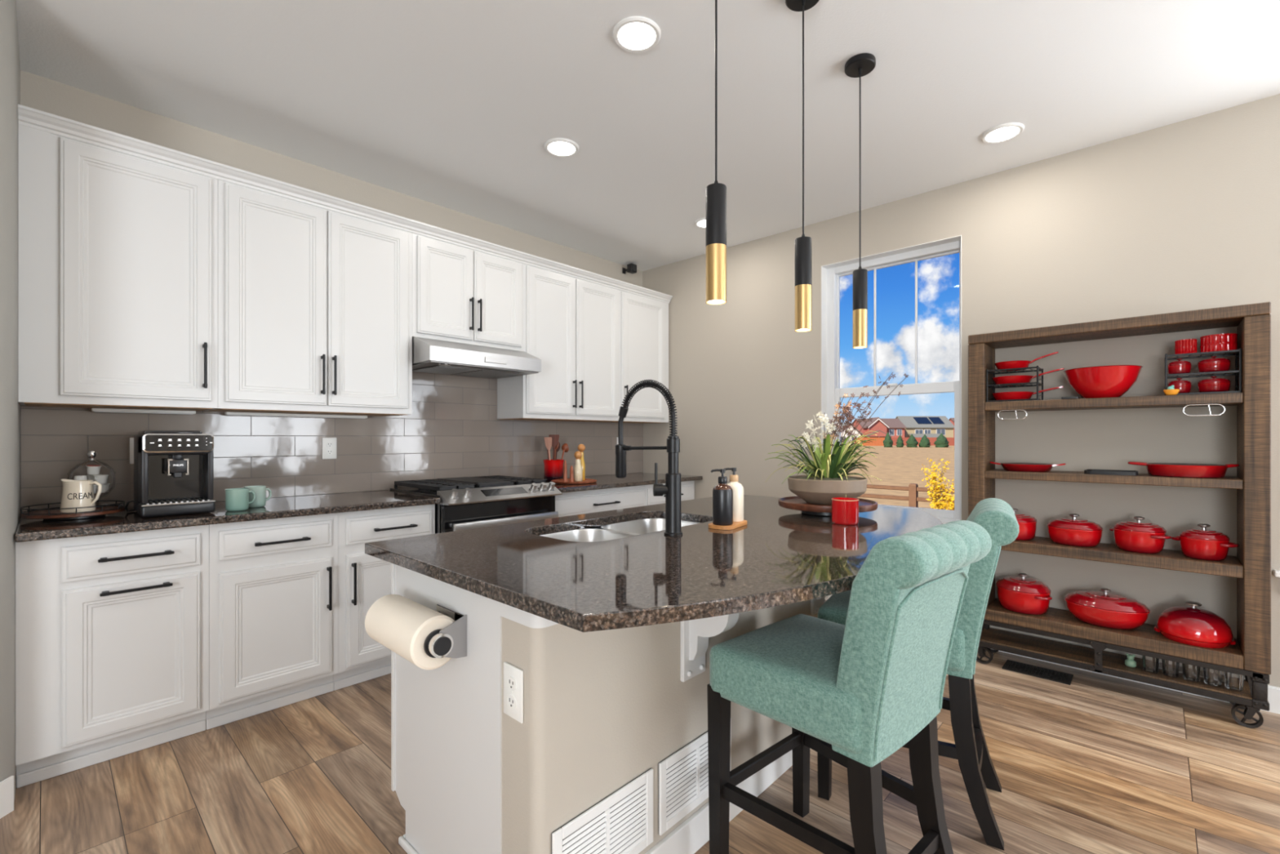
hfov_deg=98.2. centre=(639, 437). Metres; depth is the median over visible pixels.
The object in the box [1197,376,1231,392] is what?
cocotte
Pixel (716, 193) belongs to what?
pendant light
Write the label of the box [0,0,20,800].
wall
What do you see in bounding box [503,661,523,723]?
wall outlet
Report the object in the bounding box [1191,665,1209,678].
drinking glass
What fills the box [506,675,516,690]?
socket
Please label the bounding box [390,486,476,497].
cooktop
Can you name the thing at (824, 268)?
trim
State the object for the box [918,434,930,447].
evergreen shrub
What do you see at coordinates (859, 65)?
pendant light
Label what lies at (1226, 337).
ramekin
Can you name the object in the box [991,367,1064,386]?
skillet
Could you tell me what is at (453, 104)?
ceiling
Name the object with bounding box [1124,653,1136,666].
figurine
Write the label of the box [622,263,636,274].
speaker
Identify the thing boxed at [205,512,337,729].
base cabinet
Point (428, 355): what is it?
range hood
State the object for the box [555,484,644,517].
base cabinet
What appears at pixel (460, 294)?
upper cabinet
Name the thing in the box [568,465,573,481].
pepper mill
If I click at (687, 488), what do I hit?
base cabinet
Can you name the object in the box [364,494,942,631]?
island countertop
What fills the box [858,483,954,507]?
rail fence
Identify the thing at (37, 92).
wall
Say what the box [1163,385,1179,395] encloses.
figurine
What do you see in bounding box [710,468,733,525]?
soap bottle
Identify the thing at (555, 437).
wooden spatula
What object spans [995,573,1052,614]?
pot
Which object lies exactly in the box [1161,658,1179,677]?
drinking glass
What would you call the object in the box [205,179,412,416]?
upper cabinet
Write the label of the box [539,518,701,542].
sink
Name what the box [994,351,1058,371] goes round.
skillet
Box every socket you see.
[326,441,333,447]
[326,449,333,454]
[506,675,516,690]
[506,694,516,708]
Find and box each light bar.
[91,408,195,414]
[224,411,367,418]
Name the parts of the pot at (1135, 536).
knob, lid, handle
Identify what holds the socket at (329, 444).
attached to the wall outlet at (329, 444)
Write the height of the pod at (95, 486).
0.037 m
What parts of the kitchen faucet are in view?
docking arm, lever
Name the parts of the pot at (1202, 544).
handle, knob, lid, handle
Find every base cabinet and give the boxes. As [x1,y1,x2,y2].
[15,524,208,787]
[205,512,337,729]
[333,503,435,690]
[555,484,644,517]
[644,480,694,505]
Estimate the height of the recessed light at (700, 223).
0.010 m
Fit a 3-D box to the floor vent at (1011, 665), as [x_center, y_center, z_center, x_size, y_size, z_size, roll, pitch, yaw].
[2.093,1.232,2.922,0.290,0.007,0.150,0,0,43]
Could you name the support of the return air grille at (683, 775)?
attached to the kitchen island
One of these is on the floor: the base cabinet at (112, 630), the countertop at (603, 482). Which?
the base cabinet at (112, 630)
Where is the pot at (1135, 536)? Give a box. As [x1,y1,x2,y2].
[1109,515,1171,553]
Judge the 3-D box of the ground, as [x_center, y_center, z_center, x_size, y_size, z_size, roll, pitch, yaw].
[89.869,0.616,202.799,525.435,3.639,411.402,0,0,43]
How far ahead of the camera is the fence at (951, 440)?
131.96 m
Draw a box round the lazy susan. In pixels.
[778,496,877,515]
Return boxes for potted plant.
[764,372,908,505]
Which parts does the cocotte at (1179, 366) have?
lid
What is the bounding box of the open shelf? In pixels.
[968,302,1271,728]
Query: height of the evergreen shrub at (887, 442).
3.441 m
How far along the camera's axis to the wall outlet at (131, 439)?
2.57 m
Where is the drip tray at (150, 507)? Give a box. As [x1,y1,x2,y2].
[137,497,215,517]
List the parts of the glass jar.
lid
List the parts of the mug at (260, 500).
handle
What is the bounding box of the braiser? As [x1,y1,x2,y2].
[1127,461,1239,478]
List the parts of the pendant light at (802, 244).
cord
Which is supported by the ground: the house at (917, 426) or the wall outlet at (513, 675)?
the house at (917, 426)
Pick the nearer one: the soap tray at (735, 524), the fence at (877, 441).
the soap tray at (735, 524)
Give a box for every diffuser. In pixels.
[94,411,192,414]
[226,414,365,418]
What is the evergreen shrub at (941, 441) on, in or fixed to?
on the ground
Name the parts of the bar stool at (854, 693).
leg, seat, leg, seat rail, leg, backrest, leg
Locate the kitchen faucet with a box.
[615,379,682,535]
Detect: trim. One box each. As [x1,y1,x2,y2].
[821,235,961,519]
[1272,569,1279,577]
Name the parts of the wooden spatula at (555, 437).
handle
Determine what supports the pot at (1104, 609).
on the open shelf
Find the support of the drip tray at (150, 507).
on the espresso machine
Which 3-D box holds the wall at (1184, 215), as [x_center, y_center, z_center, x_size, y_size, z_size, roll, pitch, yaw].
[2.818,-0.154,2.651,7.490,2.780,0.160,0,0,43]
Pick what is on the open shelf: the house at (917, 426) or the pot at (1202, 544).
the pot at (1202, 544)
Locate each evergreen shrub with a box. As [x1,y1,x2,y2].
[883,431,893,447]
[895,434,903,447]
[906,434,918,447]
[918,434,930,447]
[933,432,949,447]
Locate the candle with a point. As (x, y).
(845, 510)
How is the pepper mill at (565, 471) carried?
on the serving tray at (587, 480)
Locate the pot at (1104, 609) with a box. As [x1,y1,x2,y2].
[1064,587,1150,629]
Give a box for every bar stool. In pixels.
[706,520,991,853]
[817,497,1019,849]
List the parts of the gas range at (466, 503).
knob, knob, oven door, control panel, door handle, knob, knob, knob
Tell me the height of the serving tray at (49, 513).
0.052 m
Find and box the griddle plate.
[1084,469,1137,475]
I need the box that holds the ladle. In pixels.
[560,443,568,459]
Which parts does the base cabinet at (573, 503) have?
handle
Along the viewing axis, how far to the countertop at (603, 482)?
4.15 m
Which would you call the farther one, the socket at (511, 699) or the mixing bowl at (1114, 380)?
the mixing bowl at (1114, 380)
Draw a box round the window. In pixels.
[826,240,960,522]
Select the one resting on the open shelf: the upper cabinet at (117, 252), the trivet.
the trivet
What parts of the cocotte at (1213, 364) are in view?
lid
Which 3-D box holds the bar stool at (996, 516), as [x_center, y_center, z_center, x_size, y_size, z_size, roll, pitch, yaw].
[0.972,0.726,1.947,0.580,1.021,0.462,0,0,32]
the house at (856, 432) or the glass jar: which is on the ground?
the house at (856, 432)
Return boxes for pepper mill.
[563,459,567,481]
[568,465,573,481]
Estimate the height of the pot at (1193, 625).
0.174 m
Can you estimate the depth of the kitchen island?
1.46 m
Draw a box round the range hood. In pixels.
[412,336,541,378]
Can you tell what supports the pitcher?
on the serving tray at (49, 513)
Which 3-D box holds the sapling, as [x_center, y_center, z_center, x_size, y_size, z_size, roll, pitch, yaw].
[11.215,1.576,20.972,0.976,1.620,0.988,0,0,43]
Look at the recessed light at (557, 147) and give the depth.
2.94 m
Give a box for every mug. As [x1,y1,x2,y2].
[225,488,255,511]
[244,485,271,507]
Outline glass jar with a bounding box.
[66,450,115,507]
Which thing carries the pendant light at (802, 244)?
hanging from the ceiling
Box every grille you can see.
[551,768,653,853]
[632,264,636,271]
[658,718,731,835]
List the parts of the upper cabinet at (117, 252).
door, handle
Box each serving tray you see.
[20,500,124,519]
[551,478,596,484]
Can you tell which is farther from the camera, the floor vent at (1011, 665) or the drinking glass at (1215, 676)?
the floor vent at (1011, 665)
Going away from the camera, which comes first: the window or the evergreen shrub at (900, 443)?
the window
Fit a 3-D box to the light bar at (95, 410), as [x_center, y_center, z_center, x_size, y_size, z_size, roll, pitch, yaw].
[-2.292,-0.122,2.572,0.040,0.017,0.360,0,0,43]
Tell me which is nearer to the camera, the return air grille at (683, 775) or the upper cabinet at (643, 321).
the return air grille at (683, 775)
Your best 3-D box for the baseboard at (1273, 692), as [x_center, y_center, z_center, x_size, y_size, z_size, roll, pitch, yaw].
[3.047,1.179,2.318,6.700,0.115,0.014,0,0,43]
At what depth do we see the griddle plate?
2.71 m
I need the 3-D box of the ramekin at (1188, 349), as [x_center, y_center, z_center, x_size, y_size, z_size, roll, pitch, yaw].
[2.535,-0.402,2.575,0.076,0.034,0.076,0,0,43]
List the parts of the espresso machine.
cord, bean lid, spout, spout trim, button panel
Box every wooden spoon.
[554,442,559,459]
[555,441,559,459]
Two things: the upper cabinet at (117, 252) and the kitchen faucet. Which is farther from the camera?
the upper cabinet at (117, 252)
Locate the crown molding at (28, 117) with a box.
[17,104,672,303]
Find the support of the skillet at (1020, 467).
on the open shelf
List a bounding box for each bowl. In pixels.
[787,475,867,505]
[1063,364,1142,398]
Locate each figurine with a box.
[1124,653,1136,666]
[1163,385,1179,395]
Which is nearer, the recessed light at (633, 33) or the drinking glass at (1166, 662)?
the recessed light at (633, 33)
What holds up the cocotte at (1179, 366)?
on the wire rack at (1238, 351)
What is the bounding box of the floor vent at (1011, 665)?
[1001,659,1073,684]
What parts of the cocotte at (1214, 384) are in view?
lid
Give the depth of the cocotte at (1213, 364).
2.48 m
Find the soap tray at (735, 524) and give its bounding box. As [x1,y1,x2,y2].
[708,520,746,529]
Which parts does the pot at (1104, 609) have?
knob, lid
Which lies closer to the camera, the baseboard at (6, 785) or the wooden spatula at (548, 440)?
the baseboard at (6, 785)
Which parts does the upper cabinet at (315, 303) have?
door, handle, handle, door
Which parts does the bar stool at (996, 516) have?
leg, seat, leg, backrest, leg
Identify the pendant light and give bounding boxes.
[706,0,726,304]
[785,0,819,332]
[844,53,875,348]
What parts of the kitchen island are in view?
shoe moulding, panel, baseboard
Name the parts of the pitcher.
handle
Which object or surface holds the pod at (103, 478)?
in the glass jar
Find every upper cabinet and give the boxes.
[17,124,217,410]
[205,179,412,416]
[412,232,523,351]
[497,263,619,422]
[601,289,668,423]
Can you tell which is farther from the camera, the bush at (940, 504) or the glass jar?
the bush at (940, 504)
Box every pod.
[73,475,87,479]
[85,464,101,475]
[86,474,101,480]
[93,474,108,484]
[93,484,97,493]
[96,483,110,492]
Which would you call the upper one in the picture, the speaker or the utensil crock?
the speaker
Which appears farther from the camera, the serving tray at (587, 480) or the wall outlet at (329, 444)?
the serving tray at (587, 480)
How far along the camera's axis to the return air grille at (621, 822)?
1.41 m
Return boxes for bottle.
[573,451,582,480]
[577,444,585,479]
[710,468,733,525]
[724,467,743,521]
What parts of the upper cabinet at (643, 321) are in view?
door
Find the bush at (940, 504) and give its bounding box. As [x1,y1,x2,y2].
[924,469,954,510]
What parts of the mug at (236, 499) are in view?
handle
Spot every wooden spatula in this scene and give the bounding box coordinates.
[544,436,551,459]
[548,434,559,459]
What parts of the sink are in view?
bowl, bowl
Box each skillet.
[990,461,1066,471]
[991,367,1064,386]
[991,386,1063,399]
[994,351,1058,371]
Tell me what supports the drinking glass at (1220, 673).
on the open shelf
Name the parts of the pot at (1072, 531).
knob, lid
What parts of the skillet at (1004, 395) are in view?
handle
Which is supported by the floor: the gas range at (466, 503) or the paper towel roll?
the gas range at (466, 503)
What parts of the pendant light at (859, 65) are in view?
cord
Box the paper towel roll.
[364,594,454,669]
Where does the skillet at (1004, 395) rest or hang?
on the wire rack at (992, 386)
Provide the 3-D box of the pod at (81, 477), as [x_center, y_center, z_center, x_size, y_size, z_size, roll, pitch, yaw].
[-2.315,0.175,2.294,0.047,0.037,0.047,0,0,43]
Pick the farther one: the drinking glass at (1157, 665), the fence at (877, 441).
the fence at (877, 441)
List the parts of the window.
sash, sash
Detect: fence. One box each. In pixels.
[854,437,884,445]
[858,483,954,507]
[891,437,954,445]
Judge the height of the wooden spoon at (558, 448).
0.276 m
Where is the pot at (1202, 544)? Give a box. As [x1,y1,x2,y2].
[1170,523,1239,560]
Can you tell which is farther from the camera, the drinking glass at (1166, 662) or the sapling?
the sapling
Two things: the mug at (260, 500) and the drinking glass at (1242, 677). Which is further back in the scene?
the mug at (260, 500)
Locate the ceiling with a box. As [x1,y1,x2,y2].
[15,0,1279,271]
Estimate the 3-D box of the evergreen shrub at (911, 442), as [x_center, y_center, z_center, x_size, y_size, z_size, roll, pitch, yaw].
[54.973,0.700,111.979,2.299,3.052,2.346,0,0,43]
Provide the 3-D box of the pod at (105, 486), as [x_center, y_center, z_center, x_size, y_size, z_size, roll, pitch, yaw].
[-2.284,0.214,2.357,0.047,0.037,0.047,0,0,43]
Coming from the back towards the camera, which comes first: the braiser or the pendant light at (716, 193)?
the braiser
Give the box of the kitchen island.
[391,524,832,853]
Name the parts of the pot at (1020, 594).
knob, lid, handle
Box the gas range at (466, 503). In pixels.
[390,475,562,533]
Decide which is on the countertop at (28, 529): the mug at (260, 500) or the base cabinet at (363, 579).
the mug at (260, 500)
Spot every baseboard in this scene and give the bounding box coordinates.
[0,775,13,818]
[990,648,1279,714]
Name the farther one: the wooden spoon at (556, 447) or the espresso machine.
the wooden spoon at (556, 447)
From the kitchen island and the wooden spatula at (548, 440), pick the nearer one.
the kitchen island
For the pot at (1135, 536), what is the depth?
2.63 m
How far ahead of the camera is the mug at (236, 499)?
2.43 m
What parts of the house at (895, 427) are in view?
pane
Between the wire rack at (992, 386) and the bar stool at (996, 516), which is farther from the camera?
the wire rack at (992, 386)
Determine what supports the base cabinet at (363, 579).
on the floor
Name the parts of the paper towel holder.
knob, knob, plate, arm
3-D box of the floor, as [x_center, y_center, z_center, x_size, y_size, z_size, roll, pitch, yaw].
[0.287,1.296,-0.103,7.840,0.120,7.640,0,0,43]
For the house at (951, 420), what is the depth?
163.59 m
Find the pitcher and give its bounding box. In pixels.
[60,479,102,512]
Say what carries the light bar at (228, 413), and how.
attached to the upper cabinet at (315, 303)
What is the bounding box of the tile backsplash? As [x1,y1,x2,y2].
[20,371,643,514]
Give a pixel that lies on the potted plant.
(826, 482)
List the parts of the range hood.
switch panel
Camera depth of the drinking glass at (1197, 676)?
2.53 m
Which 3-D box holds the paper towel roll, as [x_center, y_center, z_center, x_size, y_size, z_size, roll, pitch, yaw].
[-0.615,0.514,1.489,0.290,0.132,0.132,0,0,43]
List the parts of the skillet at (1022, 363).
handle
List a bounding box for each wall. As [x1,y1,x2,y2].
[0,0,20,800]
[20,70,642,507]
[642,93,1279,687]
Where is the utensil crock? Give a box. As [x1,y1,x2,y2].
[542,458,564,480]
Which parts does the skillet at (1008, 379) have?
handle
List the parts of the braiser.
handle, handle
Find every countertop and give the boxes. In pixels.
[14,489,440,542]
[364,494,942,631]
[546,472,702,493]
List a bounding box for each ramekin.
[1174,338,1197,347]
[1174,346,1197,355]
[1200,333,1237,345]
[1200,342,1237,354]
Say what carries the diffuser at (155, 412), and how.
attached to the light bar at (95, 410)
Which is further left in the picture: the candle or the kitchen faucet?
the kitchen faucet
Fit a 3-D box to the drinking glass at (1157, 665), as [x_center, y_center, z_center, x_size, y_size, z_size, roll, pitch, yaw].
[2.419,1.064,2.626,0.061,0.083,0.062,0,0,43]
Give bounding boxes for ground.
[840,444,954,509]
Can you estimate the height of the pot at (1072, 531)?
0.157 m
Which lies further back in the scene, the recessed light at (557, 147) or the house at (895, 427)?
the house at (895, 427)
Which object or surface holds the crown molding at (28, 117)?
attached to the upper cabinet at (117, 252)
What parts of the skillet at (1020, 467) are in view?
handle, handle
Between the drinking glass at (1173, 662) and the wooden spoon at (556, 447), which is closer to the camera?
the drinking glass at (1173, 662)
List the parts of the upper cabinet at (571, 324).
door, handle, handle, door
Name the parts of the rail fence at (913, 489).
rail, rail, post, rail, rail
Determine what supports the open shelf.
on the floor
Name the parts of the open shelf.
panel, iron rail, panel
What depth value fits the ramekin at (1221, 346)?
2.46 m
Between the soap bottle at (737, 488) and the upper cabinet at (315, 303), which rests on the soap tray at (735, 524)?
the soap bottle at (737, 488)
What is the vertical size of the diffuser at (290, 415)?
0.002 m
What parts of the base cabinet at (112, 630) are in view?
drawer, door, handle, handle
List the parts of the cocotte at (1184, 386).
lid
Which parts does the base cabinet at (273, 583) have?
drawer, door, handle, handle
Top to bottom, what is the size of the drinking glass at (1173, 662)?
0.083 m
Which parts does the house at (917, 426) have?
pane, solar panel, pane, solar panel, pane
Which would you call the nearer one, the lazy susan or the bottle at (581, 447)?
the lazy susan
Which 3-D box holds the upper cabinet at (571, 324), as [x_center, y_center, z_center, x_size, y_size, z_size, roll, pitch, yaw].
[-0.578,-0.668,4.210,0.372,1.071,0.927,0,0,43]
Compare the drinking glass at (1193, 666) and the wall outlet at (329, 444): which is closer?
the drinking glass at (1193, 666)
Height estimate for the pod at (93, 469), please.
0.041 m
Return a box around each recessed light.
[544,137,578,157]
[613,16,661,52]
[694,217,706,228]
[981,122,1024,143]
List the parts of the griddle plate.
plate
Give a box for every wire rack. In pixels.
[986,365,1043,402]
[1164,348,1241,395]
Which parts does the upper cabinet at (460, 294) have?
door, handle, handle, door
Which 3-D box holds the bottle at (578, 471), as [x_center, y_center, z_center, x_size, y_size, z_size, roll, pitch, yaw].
[-0.446,0.203,3.996,0.064,0.215,0.064,0,0,43]
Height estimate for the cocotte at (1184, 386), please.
0.076 m
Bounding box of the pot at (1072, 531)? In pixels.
[1047,513,1102,546]
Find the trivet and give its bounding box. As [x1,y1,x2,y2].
[1061,396,1079,399]
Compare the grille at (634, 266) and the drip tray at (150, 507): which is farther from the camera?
the grille at (634, 266)
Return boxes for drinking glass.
[1142,655,1159,673]
[1151,657,1168,670]
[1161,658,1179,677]
[1171,661,1188,674]
[1182,662,1200,681]
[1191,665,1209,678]
[1203,667,1222,686]
[1213,669,1231,683]
[1224,671,1244,691]
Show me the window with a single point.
(834, 393)
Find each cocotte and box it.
[1167,358,1191,373]
[1167,377,1191,393]
[1197,355,1231,372]
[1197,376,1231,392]
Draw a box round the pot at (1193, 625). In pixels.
[1153,600,1236,648]
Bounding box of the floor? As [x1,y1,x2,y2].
[0,650,1279,853]
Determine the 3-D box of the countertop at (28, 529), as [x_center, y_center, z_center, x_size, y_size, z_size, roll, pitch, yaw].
[-1.834,0.338,2.653,0.671,0.032,1.521,0,0,43]
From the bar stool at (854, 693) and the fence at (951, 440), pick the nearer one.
the bar stool at (854, 693)
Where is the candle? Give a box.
[831,497,858,524]
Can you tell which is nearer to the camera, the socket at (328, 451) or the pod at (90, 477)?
the pod at (90, 477)
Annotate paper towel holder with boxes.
[423,604,466,657]
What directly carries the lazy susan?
on the island countertop at (782, 556)
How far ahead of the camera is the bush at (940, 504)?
10.59 m
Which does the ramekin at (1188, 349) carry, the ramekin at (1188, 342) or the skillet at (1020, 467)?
the ramekin at (1188, 342)
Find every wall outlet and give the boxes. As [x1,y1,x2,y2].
[129,437,133,463]
[322,437,336,458]
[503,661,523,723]
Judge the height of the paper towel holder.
0.108 m
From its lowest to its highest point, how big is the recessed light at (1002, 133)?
0.010 m
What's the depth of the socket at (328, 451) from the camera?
3.18 m
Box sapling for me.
[920,457,950,493]
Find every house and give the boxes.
[840,422,862,444]
[852,417,906,437]
[895,416,954,437]
[949,417,954,437]
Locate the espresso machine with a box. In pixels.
[124,430,215,517]
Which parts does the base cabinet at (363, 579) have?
handle, door, drawer, handle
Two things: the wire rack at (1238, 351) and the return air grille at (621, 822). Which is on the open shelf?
the wire rack at (1238, 351)
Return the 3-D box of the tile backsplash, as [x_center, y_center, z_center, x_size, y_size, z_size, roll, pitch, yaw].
[-1.285,-0.137,3.732,0.010,0.915,3.848,0,0,43]

